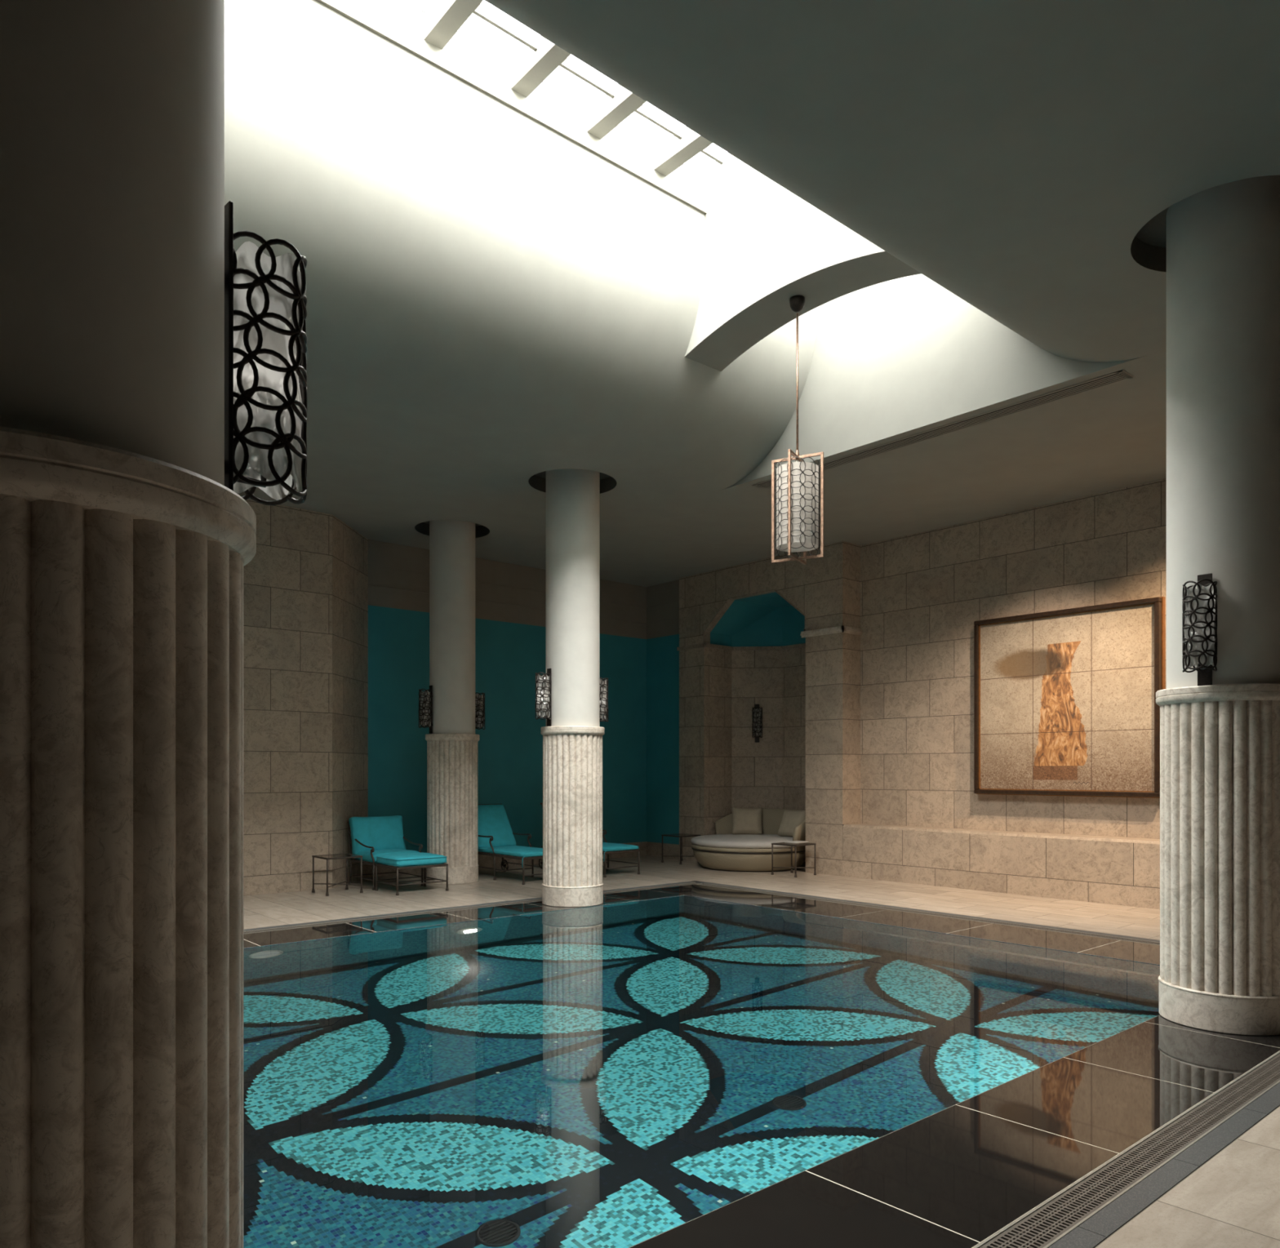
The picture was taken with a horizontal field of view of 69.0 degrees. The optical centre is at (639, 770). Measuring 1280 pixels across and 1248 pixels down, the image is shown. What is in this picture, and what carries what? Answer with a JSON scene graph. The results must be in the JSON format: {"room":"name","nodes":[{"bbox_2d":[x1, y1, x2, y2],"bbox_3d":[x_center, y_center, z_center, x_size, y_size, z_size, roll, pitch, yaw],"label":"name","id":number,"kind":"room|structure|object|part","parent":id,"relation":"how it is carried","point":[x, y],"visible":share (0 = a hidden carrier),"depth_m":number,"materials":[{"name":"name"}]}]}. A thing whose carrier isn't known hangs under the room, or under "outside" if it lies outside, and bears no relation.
{"room":"spa","nodes":[
{"label":"spa","id":0,"kind":"room"},
{"bbox_2d":[243,498,368,896],"bbox_3d":[-7.139,-0.885,9.153,0.827,4.770,10.340,0,0,44],"label":"wall","id":1,"kind":"structure","parent":0,"point":[305,587],"depth_m":11.61,"materials":[{"name":"stone"}]},
{"bbox_2d":[367,539,679,877],"bbox_3d":[-1.591,-0.885,14.469,5.320,4.770,0.930,0,0,-41],"label":"wall","id":2,"kind":"structure","parent":0,"point":[639,625],"depth_m":14.79,"materials":[{"name":"teal paint"}]},
{"bbox_2d":[403,0,844,844],"bbox_3d":[-0.572,-1.330,6.777,18.000,8.660,15.000,0,0,-41],"label":"shell","id":3,"kind":"object","parent":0,"point":[403,0],"visible":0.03,"depth_m":7.70,"materials":[{"name":"white paint"}]},
{"bbox_2d":[245,895,1159,1247],"bbox_3d":[-0.909,2.151,6.082,8.920,1.299,5.910,0,0,-41],"label":"basin","id":4,"kind":"object","parent":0,"point":[679,895],"visible":0.15,"depth_m":8.08,"materials":[{"name":"tile"}]},
{"bbox_2d":[243,895,1159,1247],"bbox_3d":[-0.909,1.504,6.082,8.920,0.001,5.910,0,0,-41],"label":"pool water","id":5,"kind":"object","parent":4,"relation":"in","point":[622,1075],"visible":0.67,"depth_m":4.86,"materials":[{"name":"teal liquid"}]},
{"bbox_2d":[243,884,1279,1247],"bbox_3d":[-0.895,1.522,6.088,10.607,0.045,7.317,0,0,-41],"label":"pool coping","id":6,"kind":"object","parent":4,"relation":"on","point":[957,1175],"visible":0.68,"depth_m":3.84,"materials":[{"name":"black stone"}]},
{"bbox_2d":[0,0,256,1247],"bbox_3d":[-1.071,-0.966,1.652,0.722,4.930,0.722,0,0,-23],"label":"column","id":7,"kind":"structure","parent":6,"relation":"on","point":[125,546],"depth_m":1.45,"materials":[{"name":"stone"}]},
{"bbox_2d":[224,200,307,505],"bbox_3d":[-0.786,-0.817,1.944,0.172,0.641,0.174,0,0,2],"label":"wall sconce","id":8,"kind":"object","parent":7,"relation":"attached to","point":[265,299],"visible":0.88,"depth_m":1.88,"materials":[{"name":"metal"}]},
{"bbox_3d":[-0.849,-0.817,1.880,0.076,0.645,0.027,0,0,44],"label":"plate","id":9,"kind":"part","parent":8,"relation":"part of","materials":[{"name":"metal"}]},
{"bbox_3d":[-0.812,-0.623,1.919,0.016,0.063,0.090,0,0,44],"label":"arm","id":10,"kind":"part","parent":8,"relation":"part of","materials":[{"name":"metal"}]},
{"bbox_2d":[540,468,604,907],"bbox_3d":[-0.764,-0.966,10.576,0.722,4.930,0.722,0,0,-23],"label":"column","id":11,"kind":"structure","parent":6,"relation":"on","point":[572,745],"depth_m":10.30,"materials":[{"name":"stone"}]},
{"bbox_2d":[535,668,551,726],"bbox_3d":[-1.072,-0.817,10.309,0.175,0.641,0.172,0,0,-1],"label":"wall sconce","id":12,"kind":"object","parent":11,"relation":"attached to","point":[543,682],"visible":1,"depth_m":10.25,"materials":[{"name":"metal"}]},
{"bbox_3d":[-1.073,-0.827,10.309,0.155,0.479,0.155,0,0,-41],"label":"lamp shade","id":13,"kind":"part","parent":12,"relation":"part of","materials":[{"name":"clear glass"}]},
{"bbox_3d":[-1.005,-0.817,10.368,0.027,0.645,0.076,0,0,-41],"label":"plate","id":14,"kind":"part","parent":12,"relation":"part of","materials":[{"name":"metal"}]},
{"bbox_2d":[600,677,608,721],"bbox_3d":[-0.457,-0.817,10.844,0.177,0.641,0.172,0,0,-5],"label":"wall sconce","id":15,"kind":"object","parent":11,"relation":"attached to","point":[604,682],"visible":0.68,"depth_m":10.78,"materials":[{"name":"metal"}]},
{"bbox_2d":[1155,174,1279,1035],"bbox_3d":[3.519,-0.966,5.608,0.722,4.930,0.722,0,0,38],"label":"column","id":16,"kind":"structure","parent":6,"relation":"on","point":[1220,741],"depth_m":5.34,"materials":[{"name":"stone"}]},
{"bbox_2d":[1182,573,1217,685],"bbox_3d":[3.211,-0.817,5.340,0.175,0.641,0.172,0,0,-1],"label":"wall sconce","id":17,"kind":"object","parent":16,"relation":"attached to","point":[1199,606],"visible":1,"depth_m":5.29,"materials":[{"name":"metal"}]},
{"bbox_3d":[3.210,-0.827,5.341,0.155,0.479,0.155,0,0,-41],"label":"lamp shade","id":18,"kind":"part","parent":17,"relation":"part of","materials":[{"name":"clear glass"}]},
{"bbox_3d":[3.278,-0.817,5.399,0.027,0.645,0.076,0,0,-41],"label":"plate","id":19,"kind":"part","parent":17,"relation":"part of","materials":[{"name":"metal"}]},
{"bbox_2d":[224,0,1279,586],"bbox_3d":[-0.723,-4.460,6.646,16.800,2.380,14.000,0,0,-41],"label":"ceiling","id":20,"kind":"structure","parent":0,"point":[495,304],"depth_m":6.87,"materials":[{"name":"paint"}]},
{"bbox_2d":[315,0,706,214],"bbox_3d":[-0.900,-5.202,7.356,7.360,0.035,0.026,0,0,-41],"label":"ceiling slot","id":21,"kind":"object","parent":20,"relation":"attached to","point":[329,3],"visible":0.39,"depth_m":7.18,"materials":[{"name":"paint"}]},
{"bbox_2d":[423,0,723,176],"bbox_3d":[-0.310,-5.546,6.673,7.360,0.192,2.300,0,0,-41],"label":"skylight beams","id":22,"kind":"structure","parent":20,"relation":"attached to","point":[443,19],"depth_m":7.42,"materials":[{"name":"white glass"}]},
{"bbox_2d":[684,152,920,371],"bbox_3d":[1.392,-4.722,8.144,0.500,1.796,3.060,0,0,-41],"label":"arch","id":23,"kind":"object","parent":20,"relation":"attached to","point":[766,246],"depth_m":8.23,"materials":[{"name":"paint"}]},
{"bbox_2d":[771,295,823,564],"bbox_3d":[1.379,-2.997,8.160,0.390,2.296,0.390,0,0,-16],"label":"pendant lamp","id":24,"kind":"object","parent":23,"relation":"hanging from","point":[797,497],"visible":1,"depth_m":8.04,"materials":[{"name":"metal"}]},
{"bbox_3d":[1.379,-3.365,8.159,0.040,1.290,0.040,0,0,29],"label":"rod","id":25,"kind":"part","parent":24,"relation":"part of","materials":[{"name":"orange metal"}]},
{"bbox_3d":[1.379,-2.303,8.159,0.020,0.907,0.422,0,0,29],"label":"frame","id":26,"kind":"part","parent":24,"relation":"part of","materials":[{"name":"orange metal"}]},
{"bbox_3d":[1.379,-2.303,8.159,0.472,0.907,0.020,0,0,29],"label":"frame","id":27,"kind":"part","parent":24,"relation":"part of","materials":[{"name":"orange metal"}]},
{"bbox_3d":[1.379,-2.305,8.159,0.364,0.690,0.364,0,0,29],"label":"lamp shade","id":28,"kind":"part","parent":24,"relation":"part of","materials":[{"name":"white fabric"}]},
{"bbox_2d":[752,369,1133,488],"bbox_3d":[2.687,-3.267,9.185,0.210,0.004,4.060,0,0,-41],"label":"ceiling vent","id":29,"kind":"object","parent":20,"relation":"in","point":[1118,375],"visible":1,"depth_m":8.64,"materials":[{"name":"paint"}]},
{"bbox_2d":[243,855,1279,1247],"bbox_3d":[-0.723,1.500,6.646,16.800,0.001,14.000,0,0,-41],"label":"floor","id":30,"kind":"structure","parent":0,"point":[1232,1200],"depth_m":9.94,"materials":[{"name":"stone"}]},
{"bbox_2d":[311,853,363,896],"bbox_3d":[-3.727,1.272,11.465,0.468,0.455,0.466,0,0,-41],"label":"side table","id":31,"kind":"object","parent":30,"relation":"on","point":[336,856],"visible":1,"depth_m":11.44,"materials":[{"name":"brown metal"}]},
{"bbox_3d":[-4.030,1.280,11.487,0.038,0.440,0.036,0,0,-41],"label":"leg","id":32,"kind":"part","parent":31,"relation":"part of","materials":[{"name":"brown metal"}]},
{"bbox_3d":[-3.749,1.280,11.162,0.038,0.440,0.036,0,0,-41],"label":"leg","id":33,"kind":"part","parent":31,"relation":"part of","materials":[{"name":"brown metal"}]},
{"bbox_3d":[-3.727,1.055,11.465,0.454,0.020,0.454,0,0,-41],"label":"frame","id":34,"kind":"part","parent":31,"relation":"part of","materials":[{"name":"brown metal"}]},
{"bbox_3d":[-3.727,1.051,11.465,0.404,0.008,0.404,0,0,-41],"label":"glass","id":35,"kind":"part","parent":31,"relation":"part of","materials":[{"name":"clear glass"}]},
{"bbox_3d":[-3.705,1.280,11.768,0.038,0.440,0.036,0,0,-41],"label":"leg","id":36,"kind":"part","parent":31,"relation":"part of","materials":[{"name":"brown metal"}]},
{"bbox_3d":[-3.424,1.280,11.443,0.038,0.440,0.036,0,0,-41],"label":"leg","id":37,"kind":"part","parent":31,"relation":"part of","materials":[{"name":"brown metal"}]},
{"bbox_2d":[346,815,423,890],"bbox_3d":[-3.339,1.051,12.209,0.732,0.898,0.818,0,0,-41],"label":"armchair","id":38,"kind":"object","parent":30,"relation":"on","point":[371,837],"visible":0.84,"depth_m":12.22,"materials":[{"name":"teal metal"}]},
{"bbox_3d":[-3.567,0.913,12.473,0.695,0.510,0.120,0,0,-41],"label":"frame","id":39,"kind":"part","parent":38,"relation":"part of","materials":[{"name":"brown metal"}]},
{"bbox_3d":[-3.804,1.332,12.235,0.038,0.336,0.070,0,0,-41],"label":"leg","id":40,"kind":"part","parent":38,"relation":"part of","materials":[{"name":"brown metal"}]},
{"bbox_3d":[-3.588,0.978,11.985,0.025,0.376,0.765,0,0,-41],"label":"armrest","id":41,"kind":"part","parent":38,"relation":"part of","materials":[{"name":"brown metal"}]},
{"bbox_3d":[-3.314,1.179,12.180,0.692,0.028,0.702,0,0,-41],"label":"seat frame","id":42,"kind":"part","parent":38,"relation":"part of","materials":[{"name":"brown metal"}]},
{"bbox_3d":[-3.346,1.333,11.705,0.038,0.335,0.036,0,0,-41],"label":"leg","id":43,"kind":"part","parent":38,"relation":"part of","materials":[{"name":"brown metal"}]},
{"bbox_2d":[348,815,405,854],"bbox_3d":[-3.486,0.855,12.379,0.732,0.506,0.274,0,0,-41],"label":"cushion","id":44,"kind":"object","parent":38,"relation":"on","point":[383,833],"depth_m":12.27,"materials":[{"name":"teal fabric"}]},
{"bbox_2d":[354,848,420,863],"bbox_3d":[-3.300,1.108,12.164,0.660,0.140,0.700,0,0,-41],"label":"seat cushion","id":45,"kind":"object","parent":38,"relation":"on","point":[368,855],"depth_m":11.99,"materials":[{"name":"teal fabric"}]},
{"bbox_3d":[-3.081,0.978,12.423,0.025,0.376,0.765,0,0,-41],"label":"armrest","id":46,"kind":"part","parent":38,"relation":"part of","materials":[{"name":"brown metal"}]},
{"bbox_3d":[-2.839,1.333,12.143,0.038,0.335,0.036,0,0,-41],"label":"leg","id":47,"kind":"part","parent":38,"relation":"part of","materials":[{"name":"brown metal"}]},
{"bbox_2d":[374,852,448,895],"bbox_3d":[-2.856,1.272,11.650,0.708,0.455,0.619,0,0,-41],"label":"ottoman","id":48,"kind":"object","parent":30,"relation":"on","point":[406,860],"visible":1,"depth_m":11.48,"materials":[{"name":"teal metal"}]},
{"bbox_3d":[-3.297,1.333,11.649,0.038,0.335,0.036,0,0,-41],"label":"leg","id":49,"kind":"part","parent":48,"relation":"part of","materials":[{"name":"brown metal"}]},
{"bbox_3d":[-2.921,1.333,11.213,0.038,0.335,0.036,0,0,-41],"label":"leg","id":50,"kind":"part","parent":48,"relation":"part of","materials":[{"name":"brown metal"}]},
{"bbox_3d":[-2.856,1.179,11.650,0.692,0.028,0.600,0,0,-41],"label":"seat frame","id":51,"kind":"part","parent":48,"relation":"part of","materials":[{"name":"brown metal"}]},
{"bbox_2d":[377,852,446,866],"bbox_3d":[-2.856,1.110,11.650,0.680,0.131,0.610,0,0,-41],"label":"cushion","id":52,"kind":"object","parent":48,"relation":"on","point":[406,860],"depth_m":11.46,"materials":[{"name":"teal fabric"}]},
{"bbox_3d":[-2.791,1.333,12.087,0.038,0.335,0.036,0,0,-41],"label":"leg","id":53,"kind":"part","parent":48,"relation":"part of","materials":[{"name":"brown metal"}]},
{"bbox_3d":[-2.414,1.333,11.651,0.038,0.335,0.036,0,0,-41],"label":"leg","id":54,"kind":"part","parent":48,"relation":"part of","materials":[{"name":"brown metal"}]},
{"bbox_2d":[425,520,479,884],"bbox_3d":[-2.543,-0.966,12.634,0.722,4.930,0.722,0,0,-23],"label":"column","id":55,"kind":"structure","parent":30,"relation":"on","point":[452,744],"depth_m":12.36,"materials":[{"name":"stone"}]},
{"bbox_2d":[418,685,432,733],"bbox_3d":[-2.851,-0.817,12.367,0.175,0.641,0.172,0,0,-1],"label":"wall sconce","id":56,"kind":"object","parent":55,"relation":"attached to","point":[425,698],"visible":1,"depth_m":12.31,"materials":[{"name":"metal"}]},
{"bbox_3d":[-2.852,-0.827,12.367,0.155,0.479,0.155,0,0,-41],"label":"lamp shade","id":57,"kind":"part","parent":56,"relation":"part of","materials":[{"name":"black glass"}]},
{"bbox_3d":[-2.784,-0.817,12.426,0.027,0.645,0.076,0,0,-41],"label":"plate","id":58,"kind":"part","parent":56,"relation":"part of","materials":[{"name":"metal"}]},
{"bbox_2d":[475,692,484,729],"bbox_3d":[-2.236,-0.817,12.901,0.177,0.641,0.172,0,0,-5],"label":"wall sconce","id":59,"kind":"object","parent":55,"relation":"attached to","point":[479,700],"visible":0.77,"depth_m":12.84,"materials":[{"name":"metal"}]},
{"bbox_2d":[477,804,542,884],"bbox_3d":[-1.805,0.995,13.050,0.730,1.010,1.601,0,0,-41],"label":"chaise longue","id":60,"kind":"object","parent":30,"relation":"on","point":[495,833],"visible":0.74,"depth_m":13.29,"materials":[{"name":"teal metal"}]},
{"bbox_3d":[-2.219,1.020,13.047,0.025,0.262,0.703,0,0,-41],"label":"armrest","id":61,"kind":"part","parent":60,"relation":"part of","materials":[{"name":"brown metal"}]},
{"bbox_3d":[-1.996,1.323,12.789,0.038,0.355,0.036,0,0,-41],"label":"leg","id":62,"kind":"part","parent":60,"relation":"part of","materials":[{"name":"brown metal"}]},
{"bbox_2d":[477,804,515,848],"bbox_3d":[-2.154,0.795,13.453,0.636,0.599,0.399,0,0,-41],"label":"cushion","id":63,"kind":"object","parent":60,"relation":"on","point":[492,820],"depth_m":13.44,"materials":[{"name":"teal fabric"}]},
{"bbox_3d":[-1.795,1.160,13.038,0.652,0.030,1.552,0,0,-41],"label":"seat frame","id":64,"kind":"part","parent":60,"relation":"part of","materials":[{"name":"brown metal"}]},
{"bbox_2d":[477,845,542,857],"bbox_3d":[-1.686,1.112,12.912,0.640,0.078,1.220,0,0,-41],"label":"seat cushion","id":65,"kind":"object","parent":60,"relation":"on","point":[513,851],"depth_m":12.75,"materials":[{"name":"teal fabric"}]},
{"bbox_3d":[-1.743,1.020,13.459,0.025,0.262,0.703,0,0,-41],"label":"armrest","id":66,"kind":"part","parent":60,"relation":"part of","materials":[{"name":"brown metal"}]},
{"bbox_3d":[-1.533,1.323,12.254,0.038,0.355,0.036,0,0,-41],"label":"leg","id":67,"kind":"part","parent":60,"relation":"part of","materials":[{"name":"brown metal"}]},
{"bbox_3d":[-1.520,1.323,13.201,0.038,0.355,0.036,0,0,-41],"label":"leg","id":68,"kind":"part","parent":60,"relation":"part of","materials":[{"name":"brown metal"}]},
{"bbox_2d":[538,803,639,877],"bbox_3d":[-0.765,0.995,13.896,0.730,1.010,1.601,0,0,-41],"label":"chaise longue","id":69,"kind":"object","parent":30,"relation":"on","point":[615,848],"visible":0.29,"depth_m":13.41,"materials":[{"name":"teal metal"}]},
{"bbox_3d":[-0.755,1.160,13.884,0.652,0.030,1.552,0,0,-41],"label":"seat frame","id":70,"kind":"part","parent":69,"relation":"part of","materials":[{"name":"brown metal"}]},
{"bbox_3d":[-0.494,1.323,13.100,0.038,0.355,0.036,0,0,-41],"label":"leg","id":71,"kind":"part","parent":69,"relation":"part of","materials":[{"name":"brown metal"}]},
{"bbox_3d":[-0.703,1.020,14.305,0.025,0.262,0.703,0,0,-41],"label":"armrest","id":72,"kind":"part","parent":69,"relation":"part of","materials":[{"name":"brown metal"}]},
{"bbox_3d":[-0.480,1.323,14.047,0.038,0.355,0.036,0,0,-41],"label":"leg","id":73,"kind":"part","parent":69,"relation":"part of","materials":[{"name":"brown metal"}]},
{"bbox_2d":[602,842,639,851],"bbox_3d":[-0.646,1.112,13.758,0.640,0.078,1.220,0,0,-41],"label":"seat cushion","id":74,"kind":"object","parent":69,"relation":"on","point":[606,846],"depth_m":13.37,"materials":[{"name":"teal fabric"}]},
{"bbox_3d":[-0.017,1.323,13.512,0.038,0.355,0.036,0,0,-41],"label":"leg","id":75,"kind":"part","parent":69,"relation":"part of","materials":[{"name":"brown metal"}]},
{"bbox_2d":[661,833,700,864],"bbox_3d":[0.671,1.272,15.215,0.468,0.455,0.466,0,0,-41],"label":"side table","id":76,"kind":"object","parent":30,"relation":"on","point":[681,836],"visible":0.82,"depth_m":15.22,"materials":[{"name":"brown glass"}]},
{"bbox_3d":[0.368,1.280,15.237,0.038,0.440,0.036,0,0,-41],"label":"leg","id":77,"kind":"part","parent":76,"relation":"part of","materials":[{"name":"brown metal"}]},
{"bbox_3d":[0.649,1.280,14.912,0.038,0.440,0.036,0,0,-41],"label":"leg","id":78,"kind":"part","parent":76,"relation":"part of","materials":[{"name":"brown metal"}]},
{"bbox_3d":[0.671,1.051,15.215,0.404,0.008,0.404,0,0,-41],"label":"glass","id":79,"kind":"part","parent":76,"relation":"part of","materials":[{"name":"clear glass"}]},
{"bbox_3d":[0.671,1.055,15.215,0.454,0.020,0.454,0,0,-41],"label":"frame","id":80,"kind":"part","parent":76,"relation":"part of","materials":[{"name":"brown metal"}]},
{"bbox_3d":[0.694,1.280,15.519,0.038,0.440,0.036,0,0,-41],"label":"leg","id":81,"kind":"part","parent":76,"relation":"part of","materials":[{"name":"brown metal"}]},
{"bbox_2d":[690,808,805,871],"bbox_3d":[1.740,1.062,14.530,1.890,0.875,1.915,0,0,-41],"label":"daybed","id":82,"kind":"object","parent":30,"relation":"on","point":[724,851],"visible":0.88,"depth_m":13.88,"materials":[{"name":"beige fabric"}]},
{"bbox_3d":[1.720,1.089,14.522,1.850,0.113,1.850,0,0,-41],"label":"mattress","id":83,"kind":"part","parent":82,"relation":"part of","materials":[{"name":"white fabric"}]},
{"bbox_2d":[732,808,762,835],"bbox_3d":[1.749,0.825,15.208,0.487,0.438,0.265,0,0,6],"label":"pillow","id":84,"kind":"object","parent":82,"relation":"on","point":[744,820],"visible":1,"depth_m":15.12,"materials":[{"name":"beige fabric"}]},
{"bbox_3d":[1.720,1.349,14.522,1.830,0.301,1.830,0,0,-41],"label":"dark trim","id":85,"kind":"part","parent":82,"relation":"part of","materials":[{"name":"beige fabric"}]},
{"bbox_2d":[777,809,805,836],"bbox_3d":[2.395,0.824,14.551,0.278,0.423,0.476,0,0,-36],"label":"pillow","id":86,"kind":"object","parent":82,"relation":"on","point":[791,820],"visible":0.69,"depth_m":14.49,"materials":[{"name":"beige fabric"}]},
{"bbox_2d":[243,880,1279,1247],"bbox_3d":[-0.747,1.544,6.215,12.297,0.092,7.816,0,0,-41],"label":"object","id":87,"kind":"object","parent":30,"relation":"on","point":[1091,1233],"visible":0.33,"depth_m":3.58,"materials":[{"name":"grey stone"}]},
{"bbox_2d":[243,882,702,934],"bbox_3d":[-3.345,1.544,8.906,10.930,0.091,0.146,0,0,-41],"label":"drain grate","id":88,"kind":"object","parent":87,"relation":"in","point":[690,883],"visible":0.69,"depth_m":9.84,"materials":[{"name":"metal"}]},
{"bbox_2d":[695,883,1159,945],"bbox_3d":[3.180,1.544,9.611,0.151,0.091,7.300,0,0,-41],"label":"drain grate","id":89,"kind":"object","parent":87,"relation":"in","point":[1148,942],"visible":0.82,"depth_m":9.57,"materials":[{"name":"metal"}]},
{"bbox_2d":[973,1051,1279,1247],"bbox_3d":[1.546,1.544,3.257,10.940,0.091,0.151,0,0,-41],"label":"drain grate","id":90,"kind":"object","parent":87,"relation":"in","point":[1043,1226],"visible":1,"depth_m":3.51,"materials":[{"name":"metal"}]},
{"bbox_2d":[771,842,816,877],"bbox_3d":[2.214,1.272,13.416,0.468,0.455,0.466,0,0,-41],"label":"side table","id":91,"kind":"object","parent":30,"relation":"on","point":[791,845],"visible":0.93,"depth_m":13.40,"materials":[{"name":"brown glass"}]},
{"bbox_3d":[1.911,1.280,13.438,0.038,0.440,0.036,0,0,-41],"label":"leg","id":92,"kind":"part","parent":91,"relation":"part of","materials":[{"name":"brown metal"}]},
{"bbox_3d":[2.236,1.280,13.719,0.038,0.440,0.036,0,0,-41],"label":"leg","id":93,"kind":"part","parent":91,"relation":"part of","materials":[{"name":"brown metal"}]},
{"bbox_3d":[2.214,1.055,13.416,0.454,0.020,0.454,0,0,-41],"label":"frame","id":94,"kind":"part","parent":91,"relation":"part of","materials":[{"name":"brown metal"}]},
{"bbox_3d":[2.214,1.051,13.416,0.404,0.008,0.404,0,0,-41],"label":"glass","id":95,"kind":"part","parent":91,"relation":"part of","materials":[{"name":"clear glass"}]},
{"bbox_3d":[2.192,1.280,13.113,0.038,0.440,0.036,0,0,-41],"label":"leg","id":96,"kind":"part","parent":91,"relation":"part of","materials":[{"name":"brown metal"}]},
{"bbox_2d":[784,840,808,844],"bbox_3d":[2.267,1.030,13.462,0.300,0.024,0.220,0,0,-41],"label":"folded towel","id":97,"kind":"object","parent":91,"relation":"on","point":[790,842],"visible":1,"depth_m":13.39,"materials":[{"name":"white fabric"}]},
{"bbox_3d":[2.517,1.280,13.394,0.038,0.440,0.036,0,0,-41],"label":"leg","id":98,"kind":"part","parent":91,"relation":"part of","materials":[{"name":"brown metal"}]},
{"bbox_2d":[679,478,1166,909],"bbox_3d":[5.082,-0.885,11.017,0.420,4.770,13.020,0,0,-41],"label":"wall","id":99,"kind":"structure","parent":0,"point":[890,706],"depth_m":12.51,"materials":[{"name":"stone"}]},
{"bbox_2d":[702,589,805,643],"bbox_3d":[1.747,-2.435,14.546,0.024,0.670,2.141,0,0,-41],"label":"trim","id":100,"kind":"structure","parent":99,"relation":"attached to","point":[775,590],"depth_m":14.51,"materials":[{"name":"paint"}]},
{"bbox_2d":[704,591,805,862],"bbox_3d":[2.235,-0.650,14.967,1.280,4.300,2.120,0,0,-41],"label":"wall niche","id":101,"kind":"object","parent":99,"relation":"in","point":[740,772],"visible":0.59,"depth_m":15.70,"materials":[{"name":"stone"}]},
{"bbox_2d":[676,628,805,650],"bbox_3d":[2.013,-2.070,15.185,1.290,0.060,2.740,0,0,-41],"label":"niche ledge","id":102,"kind":"object","parent":101,"relation":"attached to","point":[702,645],"visible":0.66,"depth_m":15.65,"materials":[{"name":"stone"}]},
{"bbox_2d":[751,704,762,742],"bbox_3d":[1.971,-0.802,15.647,0.172,0.641,0.175,0,0,-35],"label":"wall sconce","id":103,"kind":"object","parent":101,"relation":"attached to","point":[757,731],"visible":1,"depth_m":15.59,"materials":[{"name":"metal"}]},
{"bbox_3d":[1.972,-0.812,15.646,0.155,0.479,0.155,0,0,4],"label":"lamp shade","id":104,"kind":"part","parent":103,"relation":"part of","materials":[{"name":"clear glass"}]},
{"bbox_3d":[1.978,-0.802,15.736,0.076,0.645,0.027,0,0,4],"label":"plate","id":105,"kind":"part","parent":103,"relation":"part of","materials":[{"name":"metal"}]},
{"bbox_2d":[800,626,862,637],"bbox_3d":[2.800,-2.014,13.622,0.465,0.088,0.775,0,0,-41],"label":"cap","id":106,"kind":"object","parent":99,"relation":"attached to","point":[837,629],"visible":1,"depth_m":13.41,"materials":[{"name":"stone"}]},
{"bbox_2d":[973,596,1164,798],"bbox_3d":[5.087,-0.820,11.220,0.144,2.248,2.248,0,0,-41],"label":"framed picture","id":107,"kind":"object","parent":99,"relation":"attached to","point":[1064,700],"visible":0.87,"depth_m":11.11,"materials":[{"name":"paint"}]},
{"bbox_2d":[720,273,1149,490],"bbox_3d":[2.474,-4.535,9.080,0.001,2.530,4.900,0,0,-41],"label":"wall","id":108,"kind":"structure","parent":0,"point":[891,357],"depth_m":9.02,"materials":[{"name":"paint"}]}
]}

